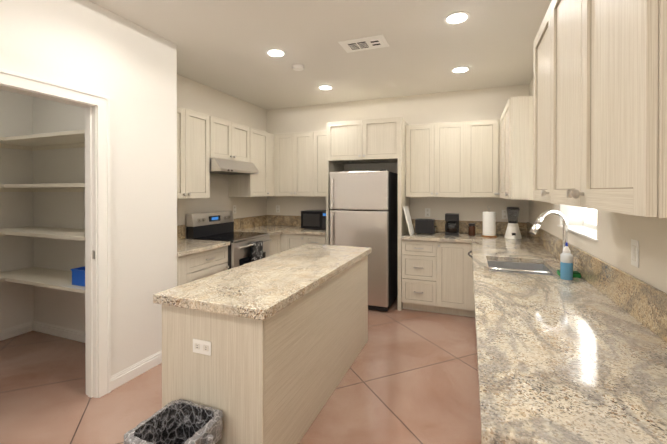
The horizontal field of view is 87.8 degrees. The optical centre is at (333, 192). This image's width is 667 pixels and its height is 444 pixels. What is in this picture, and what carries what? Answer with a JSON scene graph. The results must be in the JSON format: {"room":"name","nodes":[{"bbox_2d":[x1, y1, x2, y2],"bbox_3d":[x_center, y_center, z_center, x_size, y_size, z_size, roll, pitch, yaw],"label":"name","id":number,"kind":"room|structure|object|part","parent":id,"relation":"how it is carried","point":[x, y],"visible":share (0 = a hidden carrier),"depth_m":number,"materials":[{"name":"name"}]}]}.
{"room":"kitchen","nodes":[
{"label":"kitchen","id":0,"kind":"room"},
{"bbox_2d":[0,0,179,375],"bbox_3d":[-2.471,0.072,0.523,0.100,2.770,5.600,0,0,21],"label":"wall","id":1,"kind":"structure","parent":0,"point":[128,68],"depth_m":2.85,"materials":[{"name":"beige paint"}]},
{"bbox_2d":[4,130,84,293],"bbox_3d":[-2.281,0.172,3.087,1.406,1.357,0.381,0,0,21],"label":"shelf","id":2,"kind":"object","parent":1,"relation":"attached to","point":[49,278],"depth_m":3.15,"materials":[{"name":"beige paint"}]},
{"bbox_2d":[71,266,84,286],"bbox_3d":[-2.070,0.711,2.984,0.232,0.134,0.222,0,0,21],"label":"bin","id":3,"kind":"object","parent":2,"relation":"on","point":[78,276],"visible":0.33,"depth_m":2.90,"materials":[{"name":"blue plastic"}]},
{"bbox_2d":[0,68,110,397],"bbox_3d":[-1.864,0.378,2.080,0.152,2.141,0.982,0,0,21],"label":"door frame","id":4,"kind":"structure","parent":1,"relation":"attached to","point":[96,106],"depth_m":2.44,"materials":[{"name":"white wood"}]},
{"bbox_2d":[111,350,161,390],"bbox_3d":[-1.516,1.395,2.814,0.014,0.100,0.629,0,0,21],"label":"baseboard","id":5,"kind":"structure","parent":1,"relation":"attached to","point":[133,371],"depth_m":2.71,"materials":[{"name":"white wood"}]},
{"bbox_2d":[180,75,267,238],"bbox_3d":[-1.698,0.051,4.456,0.300,2.770,2.590,0,0,21],"label":"wall","id":6,"kind":"structure","parent":0,"point":[195,96],"depth_m":4.57,"materials":[{"name":"beige paint"}]},
{"bbox_2d":[0,321,31,340],"bbox_3d":[-3.475,1.395,2.773,0.014,0.100,1.846,0,0,21],"label":"baseboard","id":7,"kind":"structure","parent":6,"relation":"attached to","point":[20,329],"depth_m":3.48,"materials":[{"name":"white wood"}]},
{"bbox_2d":[32,321,84,342],"bbox_3d":[-2.341,1.392,3.311,1.676,0.100,0.020,0,0,21],"label":"baseboard","id":8,"kind":"structure","parent":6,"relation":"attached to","point":[59,331],"depth_m":3.47,"materials":[{"name":"white wood"}]},
{"bbox_2d":[177,107,216,198],"bbox_3d":[-1.666,-0.400,3.640,0.348,0.920,0.793,0,0,21],"label":"upper cabinet","id":9,"kind":"object","parent":6,"relation":"attached to","point":[202,139],"depth_m":3.68,"materials":[{"name":"brown wood"}]},
{"bbox_2d":[217,118,236,160],"bbox_3d":[-1.465,-0.628,4.152,0.348,0.468,0.440,0,0,21],"label":"upper cabinet","id":10,"kind":"object","parent":6,"relation":"attached to","point":[226,130],"depth_m":4.16,"materials":[{"name":"brown wood"}]},
{"bbox_2d":[210,158,258,174],"bbox_3d":[-1.341,-0.315,4.277,0.491,0.152,0.750,0,0,21],"label":"range hood","id":11,"kind":"object","parent":6,"relation":"attached to","point":[224,166],"visible":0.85,"depth_m":4.10,"materials":[{"name":"metal"}]},
{"bbox_2d":[237,124,252,162],"bbox_3d":[-1.349,-0.630,4.450,0.348,0.468,0.440,0,0,21],"label":"upper cabinet","id":12,"kind":"object","parent":6,"relation":"attached to","point":[244,134],"depth_m":4.50,"materials":[{"name":"brown wood"}]},
{"bbox_2d":[228,129,268,196],"bbox_3d":[-1.199,-0.406,4.835,0.348,0.920,0.514,0,0,21],"label":"upper cabinet","id":13,"kind":"object","parent":6,"relation":"attached to","point":[243,185],"depth_m":4.75,"materials":[{"name":"brown wood"}]},
{"bbox_2d":[269,133,273,195],"bbox_3d":[-1.084,-0.407,5.131,0.348,0.920,0.238,0,0,21],"label":"upper cabinet","id":14,"kind":"object","parent":6,"relation":"attached to","point":[271,137],"depth_m":5.09,"materials":[{"name":"brown wood"}]},
{"bbox_2d":[0,296,480,443],"bbox_3d":[-1.048,1.502,1.398,6.140,0.100,8.450,0,0,21],"label":"floor","id":15,"kind":"structure","parent":0,"point":[410,376],"depth_m":2.50,"materials":[{"name":"tile"}]},
{"bbox_2d":[177,246,228,285],"bbox_3d":[-1.558,1.007,3.553,0.618,0.868,0.696,0,0,21],"label":"base cabinet","id":16,"kind":"object","parent":15,"relation":"on","point":[195,266],"depth_m":3.39,"materials":[{"name":"brown wood"}]},
{"bbox_2d":[177,225,229,256],"bbox_3d":[-1.544,0.471,3.544,0.648,0.200,0.695,0,0,21],"label":"countertop","id":17,"kind":"structure","parent":16,"relation":"on","point":[187,246],"depth_m":3.57,"materials":[{"name":"stone"}]},
{"bbox_2d":[186,211,271,269],"bbox_3d":[-1.226,0.842,4.196,0.712,1.189,0.734,0,0,21],"label":"range","id":18,"kind":"object","parent":15,"relation":"on","point":[215,226],"visible":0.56,"depth_m":4.08,"materials":[{"name":"grey metal"}]},
{"bbox_2d":[251,241,262,261],"bbox_3d":[-0.902,0.775,4.079,0.038,0.387,0.200,0,0,21],"label":"towel","id":19,"kind":"object","parent":18,"relation":"hanging from","point":[257,250],"visible":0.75,"depth_m":4.05,"materials":[{"name":"grey fabric"}]},
{"bbox_2d":[162,255,367,443],"bbox_3d":[-0.299,1.019,2.627,0.640,0.854,1.850,0,0,21],"label":"kitchen island","id":20,"kind":"object","parent":15,"relation":"on","point":[277,377],"visible":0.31,"depth_m":1.84,"materials":[{"name":"brown wood"}]},
{"bbox_2d":[193,338,210,355],"bbox_3d":[-0.674,0.790,1.774,0.115,0.070,0.006,0,0,21],"label":"outlet","id":21,"kind":"object","parent":20,"relation":"attached to","point":[202,346],"visible":1,"depth_m":1.77,"materials":[{"name":"white plastic"}]},
{"bbox_2d":[153,244,371,320],"bbox_3d":[-0.299,0.566,2.625,0.700,0.050,1.910,0,0,21],"label":"island countertop","id":22,"kind":"structure","parent":20,"relation":"on","point":[264,289],"depth_m":2.08,"materials":[{"name":"stone"}]},
{"bbox_2d":[270,234,279,255],"bbox_3d":[-1.091,1.001,4.749,0.618,0.868,0.384,0,0,21],"label":"base cabinet","id":23,"kind":"object","parent":15,"relation":"on","point":[275,243],"depth_m":4.68,"materials":[{"name":"brown wood"}]},
{"bbox_2d":[280,234,287,251],"bbox_3d":[-0.847,0.998,5.196,0.747,0.868,0.618,0,0,21],"label":"base cabinet","id":24,"kind":"object","parent":15,"relation":"on","point":[283,237],"depth_m":4.80,"materials":[{"name":"brown wood"}]},
{"bbox_2d":[288,234,325,249],"bbox_3d":[-0.270,0.999,4.971,0.606,0.868,0.618,0,0,21],"label":"base cabinet","id":25,"kind":"object","parent":15,"relation":"on","point":[289,241],"depth_m":4.69,"materials":[{"name":"brown wood"}]},
{"bbox_2d":[234,215,325,235],"bbox_3d":[-0.662,0.464,4.913,1.296,0.200,1.005,0,0,21],"label":"countertop","id":26,"kind":"structure","parent":25,"relation":"on","point":[272,225],"depth_m":5.12,"materials":[{"name":"stone"}]},
{"bbox_2d":[301,210,325,228],"bbox_3d":[-0.199,0.391,5.021,0.445,0.262,0.351,0,0,21],"label":"microwave","id":27,"kind":"object","parent":26,"relation":"on","point":[313,219],"visible":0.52,"depth_m":4.87,"materials":[{"name":"black plastic"}]},
{"bbox_2d":[330,169,397,310],"bbox_3d":[0.423,0.578,4.586,0.750,1.715,0.790,0,0,21],"label":"refrigerator","id":28,"kind":"object","parent":15,"relation":"on","point":[393,236],"depth_m":4.24,"materials":[{"name":"grey metal"}]},
{"bbox_3d":[0.311,0.330,4.277,0.695,1.215,0.135,0,0,21],"label":"refrigerator handle","id":29,"kind":"part","parent":28,"relation":"part of","materials":[{"name":"silver metal"}]},
{"bbox_3d":[0.309,0.554,4.293,0.750,1.635,0.070,0,0,21],"label":"refrigerator door","id":30,"kind":"part","parent":28,"relation":"part of","materials":[{"name":"silver metal"}]},
{"bbox_2d":[326,117,408,310],"bbox_3d":[0.470,0.255,4.662,0.990,2.360,0.648,0,0,21],"label":"surround","id":31,"kind":"object","parent":15,"relation":"on","point":[380,140],"visible":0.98,"depth_m":4.38,"materials":[{"name":"brown wood"}]},
{"bbox_2d":[402,240,441,312],"bbox_3d":[1.156,1.002,4.415,0.467,0.868,0.618,0,0,21],"label":"base cabinet","id":32,"kind":"object","parent":15,"relation":"on","point":[437,277],"depth_m":4.13,"materials":[{"name":"brown wood"}]},
{"bbox_2d":[442,242,474,316],"bbox_3d":[1.512,1.003,4.276,0.416,0.868,0.618,0,0,21],"label":"base cabinet","id":33,"kind":"object","parent":15,"relation":"on","point":[457,269],"depth_m":3.99,"materials":[{"name":"brown wood"}]},
{"bbox_3d":[1.265,1.014,2.251,0.648,0.868,3.326,0,0,21],"label":"base cabinet","id":34,"kind":"object","parent":15,"relation":"on","visible":0},
{"bbox_2d":[401,219,468,242],"bbox_3d":[1.295,0.467,4.339,0.780,0.200,0.652,0,0,21],"label":"countertop","id":35,"kind":"structure","parent":34,"relation":"on","point":[439,235],"depth_m":4.26,"materials":[{"name":"stone"}]},
{"bbox_2d":[403,206,414,235],"bbox_3d":[0.945,0.347,4.344,0.102,0.353,0.280,0,0,21],"label":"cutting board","id":36,"kind":"object","parent":35,"relation":"on","point":[408,220],"visible":1,"depth_m":4.29,"materials":[{"name":"white plastic"}]},
{"bbox_2d":[415,219,434,234],"bbox_3d":[1.172,0.433,4.428,0.230,0.185,0.170,0,0,21],"label":"toaster","id":37,"kind":"object","parent":35,"relation":"on","point":[423,226],"visible":1,"depth_m":4.35,"materials":[{"name":"black plastic"}]},
{"bbox_2d":[445,213,458,235],"bbox_3d":[1.480,0.395,4.329,0.165,0.262,0.200,0,0,21],"label":"coffee maker","id":38,"kind":"object","parent":35,"relation":"on","point":[452,224],"visible":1,"depth_m":4.26,"materials":[{"name":"black plastic"}]},
{"bbox_2d":[469,221,666,443],"bbox_3d":[1.366,0.471,2.531,0.666,0.210,3.970,0,0,21],"label":"countertop","id":39,"kind":"structure","parent":34,"relation":"on","point":[582,359],"depth_m":1.21,"materials":[{"name":"stone"}]},
{"bbox_2d":[468,223,474,235],"bbox_3d":[1.696,0.452,4.245,0.080,0.148,0.080,0,0,21],"label":"jar","id":40,"kind":"object","parent":39,"relation":"on","point":[471,229],"visible":1,"depth_m":4.21,"materials":[{"name":"brown glass"}]},
{"bbox_2d":[481,206,496,236],"bbox_3d":[1.866,0.340,4.156,0.170,0.374,0.170,0,0,21],"label":"paper towel","id":41,"kind":"object","parent":39,"relation":"on","point":[489,223],"visible":1,"depth_m":4.09,"materials":[{"name":"white paper"}]},
{"bbox_2d":[505,207,521,238],"bbox_3d":[2.077,0.347,4.010,0.176,0.360,0.176,0,0,21],"label":"blender","id":42,"kind":"object","parent":39,"relation":"on","point":[512,231],"visible":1,"depth_m":3.96,"materials":[{"name":"white plastic"}]},
{"bbox_2d":[487,260,554,275],"bbox_3d":[1.382,0.677,2.587,0.444,0.208,0.624,0,0,21],"label":"sink","id":43,"kind":"object","parent":39,"relation":"in","point":[520,267],"visible":0.08,"depth_m":2.81,"materials":[{"name":"silver metal"}]},
{"bbox_2d":[529,210,567,269],"bbox_3d":[1.479,0.327,2.367,0.260,0.418,0.159,0,0,21],"label":"faucet","id":44,"kind":"object","parent":39,"relation":"on","point":[534,229],"visible":0.75,"depth_m":2.36,"materials":[{"name":"silver metal"}]},
{"bbox_2d":[560,242,572,279],"bbox_3d":[1.450,0.423,2.156,0.066,0.228,0.066,0,0,21],"label":"soap bottle","id":45,"kind":"object","parent":39,"relation":"on","point":[566,264],"visible":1,"depth_m":2.13,"materials":[{"name":"blue plastic"}]},
{"bbox_2d":[557,270,580,277],"bbox_3d":[1.514,0.522,2.231,0.115,0.030,0.075,0,0,21],"label":"sponge","id":46,"kind":"object","parent":39,"relation":"on","point":[576,274],"visible":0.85,"depth_m":2.19,"materials":[{"name":"green"}]},
{"bbox_3d":[-0.736,1.268,1.618,0.300,0.364,0.300,0,0,21],"label":"trash bin","id":47,"kind":"object","parent":15,"relation":"on","visible":0},
{"bbox_2d":[123,399,222,443],"bbox_3d":[-0.722,1.229,1.612,0.362,0.312,0.329,0,0,21],"label":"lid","id":48,"kind":"object","parent":47,"relation":"on","point":[180,421],"visible":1,"depth_m":1.71,"materials":[{"name":"black plastic"}]},
{"bbox_2d":[88,0,551,109],"bbox_3d":[-1.048,-1.367,1.382,6.140,0.100,8.450,0,0,21],"label":"ceiling","id":49,"kind":"structure","parent":0,"point":[223,46],"depth_m":3.10,"materials":[{"name":"white paint"}]},
{"bbox_2d":[266,49,285,56],"bbox_3d":[-0.547,-1.323,3.286,0.190,0.006,0.190,0,0,21],"label":"recessed light","id":50,"kind":"object","parent":49,"relation":"in","point":[275,52],"visible":1,"depth_m":3.28,"materials":[{"name":"white plastic"}]},
{"bbox_2d":[292,64,303,70],"bbox_3d":[-0.371,-1.312,3.641,0.124,0.032,0.124,0,0,21],"label":"smoke detector","id":51,"kind":"object","parent":49,"relation":"attached to","point":[297,67],"visible":1,"depth_m":3.61,"materials":[{"name":"white plastic"}]},
{"bbox_2d":[318,85,332,89],"bbox_3d":[-0.101,-1.329,4.389,0.190,0.006,0.190,0,0,21],"label":"recessed light","id":52,"kind":"object","parent":49,"relation":"in","point":[325,87],"visible":0.96,"depth_m":4.37,"materials":[{"name":"white plastic"}]},
{"bbox_2d":[338,34,388,52],"bbox_3d":[0.271,-1.319,3.085,0.400,0.012,0.250,0,0,21],"label":"ceiling vent","id":53,"kind":"object","parent":49,"relation":"in","point":[365,43],"visible":1,"depth_m":3.06,"materials":[{"name":"white plastic"}]},
{"bbox_2d":[444,11,469,24],"bbox_3d":[0.933,-1.319,2.622,0.190,0.006,0.190,0,0,21],"label":"recessed light","id":54,"kind":"object","parent":49,"relation":"in","point":[456,17],"visible":1,"depth_m":2.62,"materials":[{"name":"white plastic"}]},
{"bbox_2d":[451,66,469,72],"bbox_3d":[1.369,-1.325,3.740,0.190,0.006,0.190,0,0,21],"label":"recessed light","id":55,"kind":"object","parent":49,"relation":"in","point":[459,69],"visible":1,"depth_m":3.73,"materials":[{"name":"white glass"}]},
{"bbox_2d":[268,84,527,222],"bbox_3d":[0.545,0.048,5.089,4.020,2.770,0.200,0,0,21],"label":"wall","id":56,"kind":"structure","parent":0,"point":[486,103],"depth_m":4.74,"materials":[{"name":"beige paint"}]},
{"bbox_2d":[274,135,277,195],"bbox_3d":[-0.947,-0.409,5.372,0.428,0.920,0.348,0,0,21],"label":"upper cabinet","id":57,"kind":"object","parent":56,"relation":"attached to","point":[275,136],"depth_m":5.15,"materials":[{"name":"brown wood"}]},
{"bbox_2d":[276,205,279,212],"bbox_3d":[-0.890,0.260,5.537,0.070,0.115,0.006,0,0,21],"label":"electrical outlet","id":58,"kind":"object","parent":56,"relation":"attached to","point":[277,208],"visible":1,"depth_m":5.53,"materials":[{"name":"white plastic"}]},
{"bbox_2d":[278,132,317,195],"bbox_3d":[-0.494,-0.408,5.196,0.696,0.920,0.348,0,0,21],"label":"upper cabinet","id":59,"kind":"object","parent":56,"relation":"attached to","point":[299,164],"depth_m":5.02,"materials":[{"name":"brown wood"}]},
{"bbox_2d":[318,131,325,195],"bbox_3d":[-0.110,-0.407,5.046,0.368,0.920,0.348,0,0,21],"label":"upper cabinet","id":60,"kind":"object","parent":56,"relation":"attached to","point":[321,134],"depth_m":4.89,"materials":[{"name":"brown wood"}]},
{"bbox_2d":[425,208,429,216],"bbox_3d":[1.275,0.270,4.692,0.070,0.115,0.006,0,0,21],"label":"electrical outlet","id":61,"kind":"object","parent":56,"relation":"attached to","point":[427,212],"visible":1,"depth_m":4.69,"materials":[{"name":"white plastic"}]},
{"bbox_2d":[406,121,473,196],"bbox_3d":[1.351,-0.404,4.476,0.782,0.920,0.348,0,0,21],"label":"upper cabinet","id":62,"kind":"object","parent":56,"relation":"attached to","point":[456,159],"depth_m":4.30,"materials":[{"name":"brown wood"}]},
{"bbox_2d":[474,119,497,197],"bbox_3d":[1.799,-0.403,4.301,0.418,0.920,0.348,0,0,21],"label":"upper cabinet","id":63,"kind":"object","parent":56,"relation":"attached to","point":[485,131],"depth_m":4.12,"materials":[{"name":"brown wood"}]},
{"bbox_2d":[498,119,499,197],"bbox_3d":[2.137,-0.402,4.169,0.423,0.920,0.348,0,0,21],"label":"upper cabinet","id":64,"kind":"object","parent":56,"relation":"attached to","point":[498,119],"depth_m":4.08,"materials":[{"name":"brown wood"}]},
{"bbox_2d":[502,210,507,218],"bbox_3d":[2.151,0.272,4.350,0.070,0.115,0.006,0,0,21],"label":"electrical outlet","id":65,"kind":"object","parent":56,"relation":"attached to","point":[504,214],"visible":0.94,"depth_m":4.35,"materials":[{"name":"white plastic"}]},
{"bbox_2d":[528,78,666,292],"bbox_3d":[1.113,0.072,0.547,0.300,2.770,8.250,0,0,21],"label":"wall","id":66,"kind":"structure","parent":0,"point":[615,231],"depth_m":1.65,"materials":[{"name":"beige paint"}]},
{"bbox_2d":[497,95,532,199],"bbox_3d":[1.915,-0.399,3.537,0.378,0.920,1.028,0,0,21],"label":"upper cabinet","id":67,"kind":"object","parent":66,"relation":"attached to","point":[516,150],"visible":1,"depth_m":3.09,"materials":[{"name":"brown wood"}]},
{"bbox_2d":[533,17,544,201],"bbox_3d":[1.198,-0.401,1.660,0.348,0.895,0.510,0,0,21],"label":"upper cabinet","id":68,"kind":"object","parent":66,"relation":"attached to","point":[539,42],"depth_m":1.83,"materials":[{"name":"brown wood"}]},
{"bbox_2d":[557,204,597,241],"bbox_3d":[1.745,-0.197,2.376,0.170,0.948,0.920,0,0,21],"label":"window sill","id":69,"kind":"structure","parent":66,"relation":"attached to","point":[573,215],"depth_m":2.76,"materials":[{"name":"white paint"}]},
{"bbox_2d":[583,208,596,229],"bbox_3d":[1.843,-0.198,2.337,0.062,0.946,0.876,0,0,21],"label":"window","id":70,"kind":"structure","parent":66,"relation":"in","point":[589,218],"depth_m":2.65,"materials":[{"name":"white glass"}]},
{"bbox_2d":[545,0,666,217],"bbox_3d":[0.975,-0.398,1.086,0.348,0.895,0.959,0,0,21],"label":"upper cabinet","id":71,"kind":"object","parent":66,"relation":"attached to","point":[599,104],"depth_m":0.93,"materials":[{"name":"brown wood"}]},
{"bbox_2d":[631,239,638,267],"bbox_3d":[1.329,0.267,1.532,0.009,0.115,0.070,0,0,21],"label":"light switch","id":72,"kind":"object","parent":66,"relation":"attached to","point":[634,252],"visible":1,"depth_m":1.52,"materials":[{"name":"white plastic"}]}
]}

